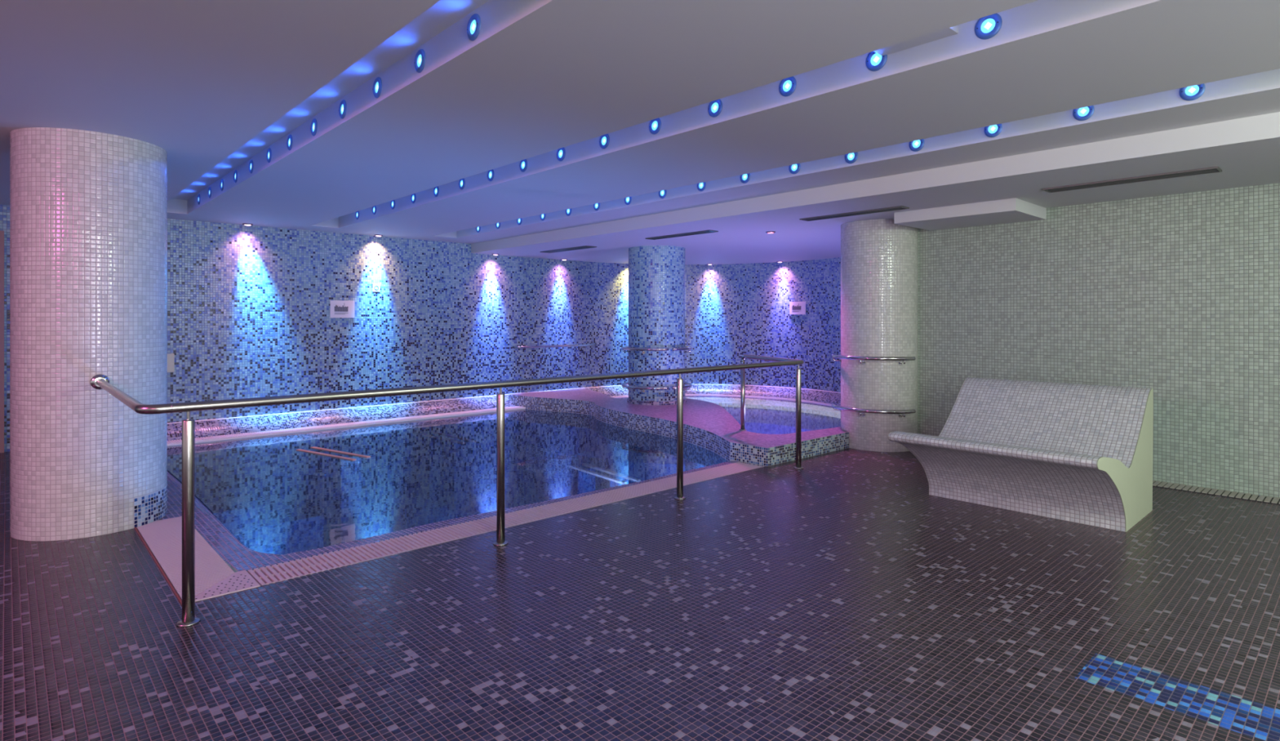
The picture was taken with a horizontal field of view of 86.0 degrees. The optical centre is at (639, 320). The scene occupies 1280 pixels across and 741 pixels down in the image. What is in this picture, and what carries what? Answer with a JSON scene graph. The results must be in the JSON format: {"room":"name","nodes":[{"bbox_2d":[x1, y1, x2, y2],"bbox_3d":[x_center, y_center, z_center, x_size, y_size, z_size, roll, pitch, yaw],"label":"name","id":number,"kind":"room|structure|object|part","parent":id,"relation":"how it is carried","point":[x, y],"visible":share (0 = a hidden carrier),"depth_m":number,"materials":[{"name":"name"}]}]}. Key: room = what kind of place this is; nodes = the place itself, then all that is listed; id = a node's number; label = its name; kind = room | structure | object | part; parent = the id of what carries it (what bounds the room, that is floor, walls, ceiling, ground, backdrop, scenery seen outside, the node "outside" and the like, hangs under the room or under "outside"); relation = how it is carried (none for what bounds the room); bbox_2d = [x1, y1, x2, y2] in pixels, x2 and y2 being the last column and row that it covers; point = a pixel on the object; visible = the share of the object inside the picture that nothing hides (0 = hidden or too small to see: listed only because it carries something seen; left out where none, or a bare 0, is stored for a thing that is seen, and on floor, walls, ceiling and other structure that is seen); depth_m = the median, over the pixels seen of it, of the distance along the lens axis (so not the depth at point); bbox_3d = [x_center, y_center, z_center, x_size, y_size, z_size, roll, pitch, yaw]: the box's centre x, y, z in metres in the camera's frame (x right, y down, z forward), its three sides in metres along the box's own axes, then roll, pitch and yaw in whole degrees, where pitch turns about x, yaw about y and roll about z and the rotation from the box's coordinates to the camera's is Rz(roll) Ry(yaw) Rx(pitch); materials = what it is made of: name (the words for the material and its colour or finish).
{"room":"indoor swimming pool","nodes":[
{"label":"indoor swimming pool","id":0,"kind":"room"},
{"bbox_2d":[0,204,840,452],"bbox_3d":[-3.822,0.060,5.769,18.412,2.740,5.693,0,0,-43],"label":"wall","id":1,"kind":"structure","parent":0,"point":[248,307],"depth_m":10.05,"materials":[{"name":"blue tile"}]},
{"bbox_2d":[0,231,4,453],"bbox_3d":[-6.958,0.221,6.566,1.278,2.257,0.054,0,0,-43],"label":"door","id":2,"kind":"structure","parent":1,"relation":"in","point":[2,233],"depth_m":6.97,"materials":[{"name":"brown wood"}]},
{"bbox_2d":[134,527,182,604],"bbox_3d":[-2.736,1.389,3.866,0.008,0.085,1.677,0,0,-43],"label":"trim","id":3,"kind":"structure","parent":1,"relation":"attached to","point":[135,529],"depth_m":3.71,"materials":[{"name":"beige tile"}]},
{"bbox_2d":[167,353,174,372],"bbox_3d":[-5.484,0.499,7.918,0.177,0.212,0.041,0,0,-43],"label":"control box","id":4,"kind":"object","parent":1,"relation":"attached to","point":[171,357],"visible":0.36,"depth_m":7.94,"materials":[{"name":"beige plastic"}]},
{"bbox_3d":[-5.472,0.480,7.906,0.153,0.150,0.007,0,0,-43],"label":"panel","id":5,"kind":"part","parent":4,"relation":"part of","materials":[{"name":"beige plastic"}]},
{"bbox_2d":[329,300,354,317],"bbox_3d":[-4.026,-0.146,9.282,0.320,0.232,0.008,0,0,-43],"label":"paper notice","id":6,"kind":"object","parent":1,"relation":"attached to","point":[338,308],"visible":1,"depth_m":9.27,"materials":[{"name":"white paper"}]},
{"bbox_2d":[333,302,348,311],"bbox_3d":[-4.035,-0.171,9.269,0.186,0.116,0.002,0,0,-43],"label":"picture","id":7,"kind":"object","parent":6,"relation":"on","point":[338,307],"depth_m":9.27},
{"bbox_2d":[372,283,380,292],"bbox_3d":[-3.689,-0.453,9.599,0.105,0.112,0.008,0,0,-43],"label":"wall plate","id":8,"kind":"object","parent":1,"relation":"attached to","point":[375,287],"visible":1,"depth_m":9.59,"materials":[{"name":"plastic"}]},
{"bbox_2d":[156,461,740,572],"bbox_3d":[-2.312,1.836,6.838,4.648,0.972,4.879,0,0,-43],"label":"pool edge","id":9,"kind":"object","parent":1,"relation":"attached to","point":[237,556],"depth_m":4.40,"materials":[{"name":"tile"}]},
{"bbox_2d":[167,384,840,440],"bbox_3d":[-1.265,1.304,10.201,9.669,0.212,4.856,0,0,-5],"label":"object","id":10,"kind":"structure","parent":1,"relation":"attached to","point":[215,428],"depth_m":9.56,"materials":[{"name":"tile"}]},
{"bbox_2d":[167,383,840,423],"bbox_3d":[-1.241,1.197,10.276,9.599,0.008,4.789,0,0,-4],"label":"trim","id":11,"kind":"structure","parent":1,"relation":"attached to","point":[691,384],"depth_m":9.93,"materials":[{"name":"white tile"}]},
{"bbox_2d":[512,343,596,349],"bbox_3d":[-1.393,0.454,11.631,1.725,0.064,0.139,0,0,-43],"label":"wall handrail","id":12,"kind":"object","parent":1,"relation":"attached to","point":[591,344],"visible":1,"depth_m":11.47,"materials":[{"name":"metal"}]},
{"bbox_2d":[610,394,838,406],"bbox_3d":[1.616,1.360,10.961,4.833,0.028,2.483,0,0,42],"label":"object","id":13,"kind":"object","parent":1,"relation":"attached to","point":[825,404],"visible":0.36,"depth_m":12.04,"materials":[{"name":"white plastic"}]},
{"bbox_2d":[789,301,805,314],"bbox_3d":[2.756,-0.209,11.998,0.322,0.223,0.008,0,0,45],"label":"paper notice","id":14,"kind":"object","parent":1,"relation":"attached to","point":[795,308],"visible":1,"depth_m":11.99,"materials":[{"name":"white paper"}]},
{"bbox_2d":[791,305,801,310],"bbox_3d":[2.742,-0.233,12.008,0.186,0.111,0.002,0,0,45],"label":"picture","id":15,"kind":"object","parent":14,"relation":"on","point":[793,307],"depth_m":12.01},
{"bbox_2d":[0,448,1279,740],"bbox_3d":[-2.261,1.391,1.752,15.255,0.081,13.743,0,0,-43],"label":"floor","id":16,"kind":"structure","parent":0,"point":[836,597],"depth_m":3.00,"materials":[{"name":"tile"}]},
{"bbox_2d":[9,127,167,541],"bbox_3d":[-3.662,0.088,4.591,0.818,2.524,0.818,0,0,-43],"label":"column","id":17,"kind":"structure","parent":16,"relation":"on","point":[88,210],"depth_m":4.26,"materials":[{"name":"white tile"}]},
{"bbox_2d":[167,470,250,549],"bbox_3d":[-1.658,1.897,7.565,6.210,1.012,5.265,0,0,-43],"label":"basin","id":18,"kind":"object","parent":16,"relation":"in","point":[167,470],"visible":0.01,"depth_m":5.96,"materials":[{"name":"tile"}]},
{"bbox_2d":[296,446,370,460],"bbox_3d":[-3.183,1.848,7.091,0.976,0.948,0.209,0,0,33],"label":"lounger","id":19,"kind":"object","parent":18,"relation":"on","point":[315,447],"visible":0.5,"depth_m":7.07,"materials":[{"name":"metal"}]},
{"bbox_2d":[167,406,524,445],"bbox_3d":[-3.618,1.366,9.091,4.860,0.028,0.202,0,0,-43],"label":"grate","id":20,"kind":"object","parent":18,"relation":"on","point":[245,435],"visible":0.91,"depth_m":8.78,"materials":[{"name":"white plastic"}]},
{"bbox_2d":[167,408,728,555],"bbox_3d":[-1.820,1.380,7.362,5.184,0.001,4.782,0,0,-43],"label":"pool water","id":21,"kind":"object","parent":18,"relation":"in","point":[274,497],"visible":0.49,"depth_m":6.29,"materials":[{"name":"blue liquid"}]},
{"bbox_2d":[508,388,848,466],"bbox_3d":[0.226,1.752,9.222,2.158,1.139,5.734,0,0,-38],"label":"tub surround","id":22,"kind":"object","parent":18,"relation":"on","point":[708,425],"visible":0.3,"depth_m":8.08,"materials":[{"name":"tile"}]},
{"bbox_2d":[626,245,686,405],"bbox_3d":[0.243,0.159,9.930,0.859,2.383,0.859,0,0,-43],"label":"column","id":23,"kind":"structure","parent":22,"relation":"on","point":[656,273],"depth_m":9.57,"materials":[{"name":"blue tile"}]},
{"bbox_2d":[621,346,692,354],"bbox_3d":[0.243,0.432,9.930,1.024,0.093,1.024,0,0,-43],"label":"curved handrail","id":24,"kind":"object","parent":23,"relation":"attached to","point":[624,348],"visible":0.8,"depth_m":9.50,"materials":[{"name":"metal"}]},
{"bbox_3d":[0.243,0.405,9.930,1.024,0.038,1.024,0,0,-43],"label":"rail","id":25,"kind":"part","parent":24,"relation":"part of","materials":[{"name":"metal"}]},
{"bbox_2d":[621,382,692,392],"bbox_3d":[0.243,0.967,9.930,1.024,0.093,1.024,0,0,-43],"label":"curved handrail","id":26,"kind":"object","parent":23,"relation":"attached to","point":[624,384],"visible":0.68,"depth_m":9.55,"materials":[{"name":"metal"}]},
{"bbox_3d":[0.243,0.940,9.930,1.024,0.038,1.024,0,0,-43],"label":"rail","id":27,"kind":"part","parent":26,"relation":"part of","materials":[{"name":"metal"}]},
{"bbox_2d":[721,406,840,434],"bbox_3d":[0.847,1.802,10.026,5.130,0.446,5.130,0,0,-43],"label":"tub basin","id":28,"kind":"object","parent":22,"relation":"in","point":[757,420],"visible":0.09,"depth_m":10.75,"materials":[{"name":"liquid"}]},
{"bbox_2d":[614,395,824,404],"bbox_3d":[1.199,1.364,10.221,4.159,0.001,5.130,0,0,-43],"label":"water","id":29,"kind":"object","parent":28,"relation":"in","point":[708,398],"visible":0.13,"depth_m":11.76,"materials":[{"name":"blue liquid"}]},
{"bbox_2d":[89,354,804,627],"bbox_3d":[-0.771,0.845,5.423,5.464,1.011,1.883,0,0,-43],"label":"guard rail","id":30,"kind":"object","parent":16,"relation":"on","point":[98,381],"visible":1,"depth_m":3.93,"materials":[{"name":"metal"}]},
{"bbox_3d":[-2.013,0.897,3.057,0.049,0.907,0.049,0,0,-43],"label":"post","id":31,"kind":"part","parent":30,"relation":"part of","materials":[{"name":"metal"}]},
{"bbox_3d":[-0.776,0.453,5.435,5.418,0.174,1.858,0,0,-43],"label":"rail","id":32,"kind":"part","parent":30,"relation":"part of","materials":[{"name":"metal"}]},
{"bbox_3d":[-0.841,0.897,4.139,0.049,0.907,0.049,0,0,-43],"label":"post","id":33,"kind":"part","parent":30,"relation":"part of","materials":[{"name":"metal"}]},
{"bbox_3d":[0.303,0.897,5.196,0.049,0.907,0.049,0,0,-43],"label":"post","id":34,"kind":"part","parent":30,"relation":"part of","materials":[{"name":"metal"}]},
{"bbox_3d":[1.104,0.823,7.360,0.047,0.720,0.047,0,0,-43],"label":"post","id":35,"kind":"part","parent":30,"relation":"part of","materials":[{"name":"metal"}]},
{"bbox_3d":[1.444,0.897,6.250,0.049,0.907,0.049,0,0,-43],"label":"post","id":36,"kind":"part","parent":30,"relation":"part of","materials":[{"name":"metal"}]},
{"bbox_2d":[840,218,918,452],"bbox_3d":[2.574,0.159,7.394,0.788,2.383,0.788,0,0,-43],"label":"column","id":37,"kind":"structure","parent":16,"relation":"on","point":[879,258],"depth_m":7.06,"materials":[{"name":"white tile"}]},
{"bbox_2d":[831,402,915,417],"bbox_3d":[2.353,0.956,7.179,0.368,0.093,0.929,0,0,-43],"label":"curved handrail","id":38,"kind":"object","parent":37,"relation":"attached to","point":[864,411],"visible":1,"depth_m":6.97,"materials":[{"name":"metal"}]},
{"bbox_2d":[831,353,915,365],"bbox_3d":[2.353,0.419,7.179,0.368,0.093,0.929,0,0,-43],"label":"curved handrail","id":39,"kind":"object","parent":37,"relation":"attached to","point":[833,356],"visible":1,"depth_m":6.97,"materials":[{"name":"metal"}]},
{"bbox_3d":[2.353,0.392,7.179,0.368,0.038,0.929,0,0,-43],"label":"rail","id":40,"kind":"part","parent":39,"relation":"part of","materials":[{"name":"metal"}]},
{"bbox_2d":[888,377,1153,532],"bbox_3d":[2.705,0.917,4.869,1.410,0.865,1.269,0,0,-43],"label":"bench","id":41,"kind":"object","parent":16,"relation":"on","point":[1077,453],"visible":1,"depth_m":4.81,"materials":[{"name":"tile"}]},
{"bbox_3d":[2.276,0.917,5.333,1.410,0.865,0.005,0,0,-43],"label":"panel","id":42,"kind":"part","parent":41,"relation":"part of","materials":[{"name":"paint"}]},
{"bbox_3d":[3.134,0.917,4.405,1.410,0.865,0.005,0,0,-43],"label":"panel","id":43,"kind":"part","parent":41,"relation":"part of","materials":[{"name":"paint"}]},
{"bbox_2d":[1152,480,1279,505],"bbox_3d":[5.307,1.346,4.479,0.213,0.014,7.209,0,0,-43],"label":"floor drain","id":44,"kind":"object","parent":16,"relation":"on","point":[1264,499],"visible":0.3,"depth_m":5.32,"materials":[{"name":"tile"}]},
{"bbox_3d":[-1.108,1.405,5.435,4.513,0.051,1.771,0,0,-43],"label":"trim","id":45,"kind":"structure","parent":16,"relation":"attached to","visible":0},
{"bbox_2d":[136,515,234,600],"bbox_3d":[-2.668,1.361,4.006,0.273,0.025,1.739,0,0,-43],"label":"ramp","id":46,"kind":"object","parent":45,"relation":"on","point":[163,538],"visible":0.62,"depth_m":3.93,"materials":[{"name":"plastic"}]},
{"bbox_2d":[195,569,260,601],"bbox_3d":[-2.144,1.357,3.476,0.323,0.025,0.289,0,0,-43],"label":"drain grate","id":47,"kind":"object","parent":45,"relation":"on","point":[242,580],"visible":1,"depth_m":3.47,"materials":[{"name":"plastic"}]},
{"bbox_2d":[247,462,764,586],"bbox_3d":[-0.485,1.361,5.008,4.176,0.026,0.289,0,0,-43],"label":"grate","id":48,"kind":"object","parent":45,"relation":"on","point":[268,575],"visible":0.8,"depth_m":4.39,"materials":[{"name":"plastic"}]},
{"bbox_2d":[0,0,1279,264],"bbox_3d":[-1.052,-1.206,3.328,19.170,0.558,14.418,0,0,-43],"label":"ceiling","id":49,"kind":"structure","parent":0,"point":[215,85],"depth_m":3.80,"materials":[{"name":"paint"}]},
{"bbox_2d":[197,194,199,204],"bbox_3d":[-4.589,-1.254,7.131,0.010,0.112,0.112,0,0,-43],"label":"spotlight","id":50,"kind":"object","parent":49,"relation":"attached to","point":[198,195],"visible":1,"depth_m":7.11,"materials":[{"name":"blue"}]},
{"bbox_2d":[208,186,211,198],"bbox_3d":[-4.237,-1.254,6.750,0.010,0.112,0.112,0,0,-43],"label":"spotlight","id":51,"kind":"object","parent":49,"relation":"attached to","point":[209,188],"visible":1,"depth_m":6.73,"materials":[{"name":"teal glass"}]},
{"bbox_2d":[219,178,223,191],"bbox_3d":[-3.885,-1.254,6.368,0.010,0.112,0.112,0,0,-43],"label":"spotlight","id":52,"kind":"object","parent":49,"relation":"attached to","point":[221,185],"visible":1,"depth_m":6.35,"materials":[{"name":"teal glass"}]},
{"bbox_2d":[233,169,237,182],"bbox_3d":[-3.532,-1.254,5.987,0.010,0.112,0.112,0,0,-43],"label":"spotlight","id":53,"kind":"object","parent":49,"relation":"attached to","point":[235,174],"visible":1,"depth_m":5.97,"materials":[{"name":"teal glass"}]},
{"bbox_2d":[242,223,253,226],"bbox_3d":[-4.801,-1.165,8.393,0.116,0.020,0.116,0,0,-43],"label":"recessed light","id":54,"kind":"object","parent":49,"relation":"in","point":[246,224],"visible":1,"depth_m":8.37,"materials":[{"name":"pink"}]},
{"bbox_2d":[248,160,253,173],"bbox_3d":[-3.180,-1.254,5.606,0.010,0.112,0.112,0,0,-43],"label":"spotlight","id":55,"kind":"object","parent":49,"relation":"attached to","point":[251,163],"visible":1,"depth_m":5.59,"materials":[{"name":"teal"}]},
{"bbox_2d":[266,147,271,163],"bbox_3d":[-2.828,-1.254,5.224,0.010,0.112,0.112,0,0,-43],"label":"spotlight","id":56,"kind":"object","parent":49,"relation":"attached to","point":[268,155],"visible":1,"depth_m":5.21,"materials":[{"name":"teal glass"}]},
{"bbox_2d":[286,134,292,150],"bbox_3d":[-2.476,-1.254,4.843,0.010,0.112,0.112,0,0,-43],"label":"spotlight","id":57,"kind":"object","parent":49,"relation":"attached to","point":[289,142],"visible":1,"depth_m":4.83,"materials":[{"name":"teal"}]},
{"bbox_2d":[310,118,317,136],"bbox_3d":[-2.123,-1.254,4.461,0.010,0.112,0.112,0,0,-43],"label":"spotlight","id":58,"kind":"object","parent":49,"relation":"attached to","point":[313,127],"visible":1,"depth_m":4.45,"materials":[{"name":"teal"}]},
{"bbox_2d":[338,99,346,119],"bbox_3d":[-1.771,-1.254,4.080,0.010,0.112,0.112,0,0,-43],"label":"spotlight","id":59,"kind":"object","parent":49,"relation":"attached to","point":[343,107],"visible":1,"depth_m":4.07,"materials":[{"name":"teal glass"}]},
{"bbox_2d":[355,211,359,219],"bbox_3d":[-3.414,-1.269,8.277,0.010,0.112,0.112,0,0,-43],"label":"spotlight","id":60,"kind":"object","parent":49,"relation":"attached to","point":[357,214],"visible":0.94,"depth_m":8.27,"materials":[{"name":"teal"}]},
{"bbox_2d":[372,205,376,214],"bbox_3d":[-3.063,-1.269,7.897,0.010,0.112,0.112,0,0,-43],"label":"spotlight","id":61,"kind":"object","parent":49,"relation":"attached to","point":[374,208],"visible":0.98,"depth_m":7.89,"materials":[{"name":"teal glass"}]},
{"bbox_2d":[373,76,382,97],"bbox_3d":[-1.419,-1.254,3.699,0.010,0.112,0.112,0,0,-43],"label":"spotlight","id":62,"kind":"object","parent":49,"relation":"attached to","point":[377,85],"visible":1,"depth_m":3.69,"materials":[{"name":"teal"}]},
{"bbox_2d":[390,200,395,209],"bbox_3d":[-2.712,-1.269,7.517,0.010,0.112,0.112,0,0,-43],"label":"spotlight","id":63,"kind":"object","parent":49,"relation":"attached to","point":[393,202],"visible":0.94,"depth_m":7.51,"materials":[{"name":"teal"}]},
{"bbox_2d":[410,193,416,203],"bbox_3d":[-2.361,-1.269,7.137,0.010,0.112,0.112,0,0,-43],"label":"spotlight","id":64,"kind":"object","parent":49,"relation":"attached to","point":[413,197],"visible":0.94,"depth_m":7.13,"materials":[{"name":"teal glass"}]},
{"bbox_2d":[414,48,426,72],"bbox_3d":[-1.066,-1.254,3.317,0.010,0.112,0.112,0,0,-43],"label":"spotlight","id":65,"kind":"object","parent":49,"relation":"attached to","point":[420,60],"visible":1,"depth_m":3.31,"materials":[{"name":"teal glass"}]},
{"bbox_2d":[433,186,439,196],"bbox_3d":[-2.010,-1.269,6.757,0.010,0.112,0.112,0,0,-43],"label":"spotlight","id":66,"kind":"object","parent":49,"relation":"attached to","point":[436,190],"visible":0.92,"depth_m":6.75,"materials":[{"name":"teal glass"}]},
{"bbox_2d":[458,178,465,189],"bbox_3d":[-1.659,-1.269,6.377,0.010,0.112,0.112,0,0,-43],"label":"spotlight","id":67,"kind":"object","parent":49,"relation":"attached to","point":[461,183],"visible":0.92,"depth_m":6.37,"materials":[{"name":"teal glass"}]},
{"bbox_2d":[466,13,480,40],"bbox_3d":[-0.714,-1.254,2.936,0.010,0.112,0.112,0,0,-43],"label":"spotlight","id":68,"kind":"object","parent":49,"relation":"attached to","point":[473,26],"visible":1,"depth_m":2.93,"materials":[{"name":"teal glass"}]},
{"bbox_2d":[475,226,480,232],"bbox_3d":[-2.209,-1.247,9.354,0.010,0.112,0.112,0,0,-43],"label":"spotlight","id":69,"kind":"object","parent":49,"relation":"attached to","point":[477,228],"visible":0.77,"depth_m":9.35,"materials":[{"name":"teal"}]},
{"bbox_2d":[487,169,493,181],"bbox_3d":[-1.308,-1.269,5.997,0.010,0.112,0.112,0,0,-43],"label":"spotlight","id":70,"kind":"object","parent":49,"relation":"attached to","point":[491,173],"visible":0.91,"depth_m":5.99,"materials":[{"name":"teal glass"}]},
{"bbox_2d":[495,222,500,229],"bbox_3d":[-1.862,-1.247,8.978,0.010,0.112,0.112,0,0,-43],"label":"spotlight","id":71,"kind":"object","parent":49,"relation":"attached to","point":[498,224],"visible":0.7,"depth_m":8.97,"materials":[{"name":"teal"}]},
{"bbox_2d":[516,218,521,225],"bbox_3d":[-1.515,-1.247,8.603,0.010,0.112,0.112,0,0,-43],"label":"spotlight","id":72,"kind":"object","parent":49,"relation":"attached to","point":[518,220],"visible":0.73,"depth_m":8.60,"materials":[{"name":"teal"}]},
{"bbox_2d":[519,159,527,172],"bbox_3d":[-0.957,-1.269,5.617,0.010,0.112,0.112,0,0,-43],"label":"spotlight","id":73,"kind":"object","parent":49,"relation":"attached to","point":[523,163],"visible":0.94,"depth_m":5.61,"materials":[{"name":"teal"}]},
{"bbox_2d":[540,213,545,220],"bbox_3d":[-1.168,-1.247,8.227,0.010,0.112,0.112,0,0,-43],"label":"spotlight","id":74,"kind":"object","parent":49,"relation":"attached to","point":[543,215],"visible":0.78,"depth_m":8.22,"materials":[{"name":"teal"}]},
{"bbox_2d":[556,147,565,161],"bbox_3d":[-0.606,-1.269,5.237,0.010,0.112,0.112,0,0,-43],"label":"spotlight","id":75,"kind":"object","parent":49,"relation":"attached to","point":[561,153],"visible":0.95,"depth_m":5.23,"materials":[{"name":"teal glass"}]},
{"bbox_2d":[539,245,596,253],"bbox_3d":[-1.058,-1.027,9.994,0.182,0.012,1.134,0,0,-43],"label":"ceiling vent","id":76,"kind":"object","parent":49,"relation":"in","point":[583,246],"visible":1,"depth_m":9.96,"materials":[{"name":"metal"}]},
{"bbox_3d":[-1.077,-1.026,9.977,0.008,0.008,1.110,0,0,-43],"label":"blade","id":77,"kind":"part","parent":76,"relation":"part of","materials":[{"name":"metal"}]},
{"bbox_3d":[-1.036,-1.026,10.014,0.008,0.008,1.110,0,0,-43],"label":"blade","id":78,"kind":"part","parent":76,"relation":"part of","materials":[{"name":"metal"}]},
{"bbox_2d":[565,208,571,216],"bbox_3d":[-0.821,-1.247,7.852,0.010,0.112,0.112,0,0,-43],"label":"spotlight","id":79,"kind":"object","parent":49,"relation":"attached to","point":[568,211],"visible":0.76,"depth_m":7.85,"materials":[{"name":"teal glass"}]},
{"bbox_2d":[593,203,599,210],"bbox_3d":[-0.474,-1.247,7.476,0.010,0.112,0.112,0,0,-43],"label":"spotlight","id":80,"kind":"object","parent":49,"relation":"attached to","point":[596,206],"visible":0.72,"depth_m":7.47,"materials":[{"name":"teal glass"}]},
{"bbox_2d":[599,133,609,149],"bbox_3d":[-0.255,-1.269,4.857,0.010,0.112,0.112,0,0,-43],"label":"spotlight","id":81,"kind":"object","parent":49,"relation":"attached to","point":[603,143],"visible":0.94,"depth_m":4.85,"materials":[{"name":"teal"}]},
{"bbox_2d":[624,196,631,204],"bbox_3d":[-0.127,-1.247,7.101,0.010,0.112,0.112,0,0,-43],"label":"spotlight","id":82,"kind":"object","parent":49,"relation":"attached to","point":[627,200],"visible":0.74,"depth_m":7.10,"materials":[{"name":"teal glass"}]},
{"bbox_2d":[648,118,661,134],"bbox_3d":[0.096,-1.269,4.477,0.010,0.112,0.112,0,0,-43],"label":"spotlight","id":83,"kind":"object","parent":49,"relation":"attached to","point":[655,126],"visible":0.93,"depth_m":4.47,"materials":[{"name":"teal"}]},
{"bbox_2d":[658,190,666,198],"bbox_3d":[0.220,-1.247,6.725,0.010,0.112,0.112,0,0,-43],"label":"spotlight","id":84,"kind":"object","parent":49,"relation":"attached to","point":[662,194],"visible":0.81,"depth_m":6.72,"materials":[{"name":"teal glass"}]},
{"bbox_2d":[644,230,718,239],"bbox_3d":[0.487,-1.027,8.297,0.148,0.012,1.080,0,0,-43],"label":"ceiling vent","id":85,"kind":"object","parent":49,"relation":"in","point":[704,231],"visible":1,"depth_m":8.25,"materials":[{"name":"metal"}]},
{"bbox_3d":[0.504,-1.026,8.313,0.008,0.008,1.056,0,0,-43],"label":"blade","id":86,"kind":"part","parent":85,"relation":"part of","materials":[{"name":"metal"}]},
{"bbox_2d":[697,182,706,191],"bbox_3d":[0.566,-1.247,6.349,0.010,0.112,0.112,0,0,-43],"label":"spotlight","id":87,"kind":"object","parent":49,"relation":"attached to","point":[701,186],"visible":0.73,"depth_m":6.35,"materials":[{"name":"teal"}]},
{"bbox_2d":[707,98,722,117],"bbox_3d":[0.447,-1.269,4.097,0.010,0.112,0.112,0,0,-43],"label":"spotlight","id":88,"kind":"object","parent":49,"relation":"attached to","point":[715,107],"visible":0.95,"depth_m":4.09,"materials":[{"name":"teal glass"}]},
{"bbox_2d":[739,173,750,183],"bbox_3d":[0.913,-1.247,5.974,0.010,0.112,0.112,0,0,-43],"label":"spotlight","id":89,"kind":"object","parent":49,"relation":"attached to","point":[744,178],"visible":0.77,"depth_m":5.97,"materials":[{"name":"teal glass"}]},
{"bbox_2d":[765,231,775,233],"bbox_3d":[1.529,-1.023,8.026,0.116,0.020,0.116,0,0,-43],"label":"recessed light","id":90,"kind":"object","parent":49,"relation":"in","point":[767,232],"visible":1,"depth_m":7.98,"materials":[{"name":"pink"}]},
{"bbox_2d":[778,76,796,97],"bbox_3d":[0.798,-1.269,3.717,0.010,0.112,0.112,0,0,-43],"label":"spotlight","id":91,"kind":"object","parent":49,"relation":"attached to","point":[786,88],"visible":0.94,"depth_m":3.71,"materials":[{"name":"teal"}]},
{"bbox_2d":[788,163,800,173],"bbox_3d":[1.260,-1.247,5.598,0.010,0.112,0.112,0,0,-43],"label":"spotlight","id":92,"kind":"object","parent":49,"relation":"attached to","point":[796,167],"visible":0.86,"depth_m":5.60,"materials":[{"name":"teal"}]},
{"bbox_2d":[844,151,857,164],"bbox_3d":[1.607,-1.247,5.223,0.010,0.112,0.112,0,0,-43],"label":"spotlight","id":93,"kind":"object","parent":49,"relation":"attached to","point":[850,158],"visible":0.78,"depth_m":5.22,"materials":[{"name":"teal"}]},
{"bbox_2d":[800,205,909,221],"bbox_3d":[2.050,-1.027,6.644,0.148,0.012,1.085,0,0,-43],"label":"ceiling vent","id":94,"kind":"object","parent":49,"relation":"in","point":[900,207],"visible":1,"depth_m":6.59,"materials":[{"name":"metal"}]},
{"bbox_2d":[866,51,887,71],"bbox_3d":[1.149,-1.269,3.337,0.010,0.112,0.112,0,0,-43],"label":"spotlight","id":95,"kind":"object","parent":49,"relation":"attached to","point":[874,61],"visible":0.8,"depth_m":3.34,"materials":[{"name":"teal glass"}]},
{"bbox_2d":[909,138,924,151],"bbox_3d":[1.954,-1.247,4.847,0.010,0.112,0.112,0,0,-43],"label":"spotlight","id":96,"kind":"object","parent":49,"relation":"attached to","point":[916,145],"visible":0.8,"depth_m":4.85,"materials":[{"name":"teal glass"}]},
{"bbox_2d":[974,13,1002,39],"bbox_3d":[1.500,-1.269,2.957,0.010,0.112,0.112,0,0,-43],"label":"spotlight","id":97,"kind":"object","parent":49,"relation":"attached to","point":[991,25],"visible":0.91,"depth_m":2.96,"materials":[{"name":"teal glass"}]},
{"bbox_2d":[984,123,1002,137],"bbox_3d":[2.301,-1.247,4.472,0.010,0.112,0.112,0,0,-43],"label":"spotlight","id":98,"kind":"object","parent":49,"relation":"attached to","point":[991,131],"visible":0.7,"depth_m":4.47,"materials":[{"name":"teal glass"}]},
{"bbox_2d":[1072,105,1094,120],"bbox_3d":[2.648,-1.247,4.096,0.010,0.112,0.112,0,0,-43],"label":"spotlight","id":99,"kind":"object","parent":49,"relation":"attached to","point":[1084,113],"visible":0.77,"depth_m":4.09,"materials":[{"name":"teal glass"}]},
{"bbox_2d":[1041,166,1222,192],"bbox_3d":[3.587,-1.027,5.059,0.178,0.012,1.066,0,0,-43],"label":"ceiling vent","id":100,"kind":"object","parent":49,"relation":"in","point":[1215,169],"visible":1,"depth_m":5.00,"materials":[{"name":"metal"}]},
{"bbox_2d":[1179,83,1205,101],"bbox_3d":[2.994,-1.247,3.720,0.010,0.112,0.112,0,0,-43],"label":"spotlight","id":101,"kind":"object","parent":49,"relation":"attached to","point":[1196,91],"visible":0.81,"depth_m":3.72,"materials":[{"name":"teal glass"}]},
{"bbox_2d":[918,182,1279,497],"bbox_3d":[5.400,0.169,4.639,0.135,2.498,7.587,0,0,-43],"label":"wall","id":102,"kind":"structure","parent":0,"point":[1177,296],"depth_m":5.78,"materials":[{"name":"white tile"}]}
]}

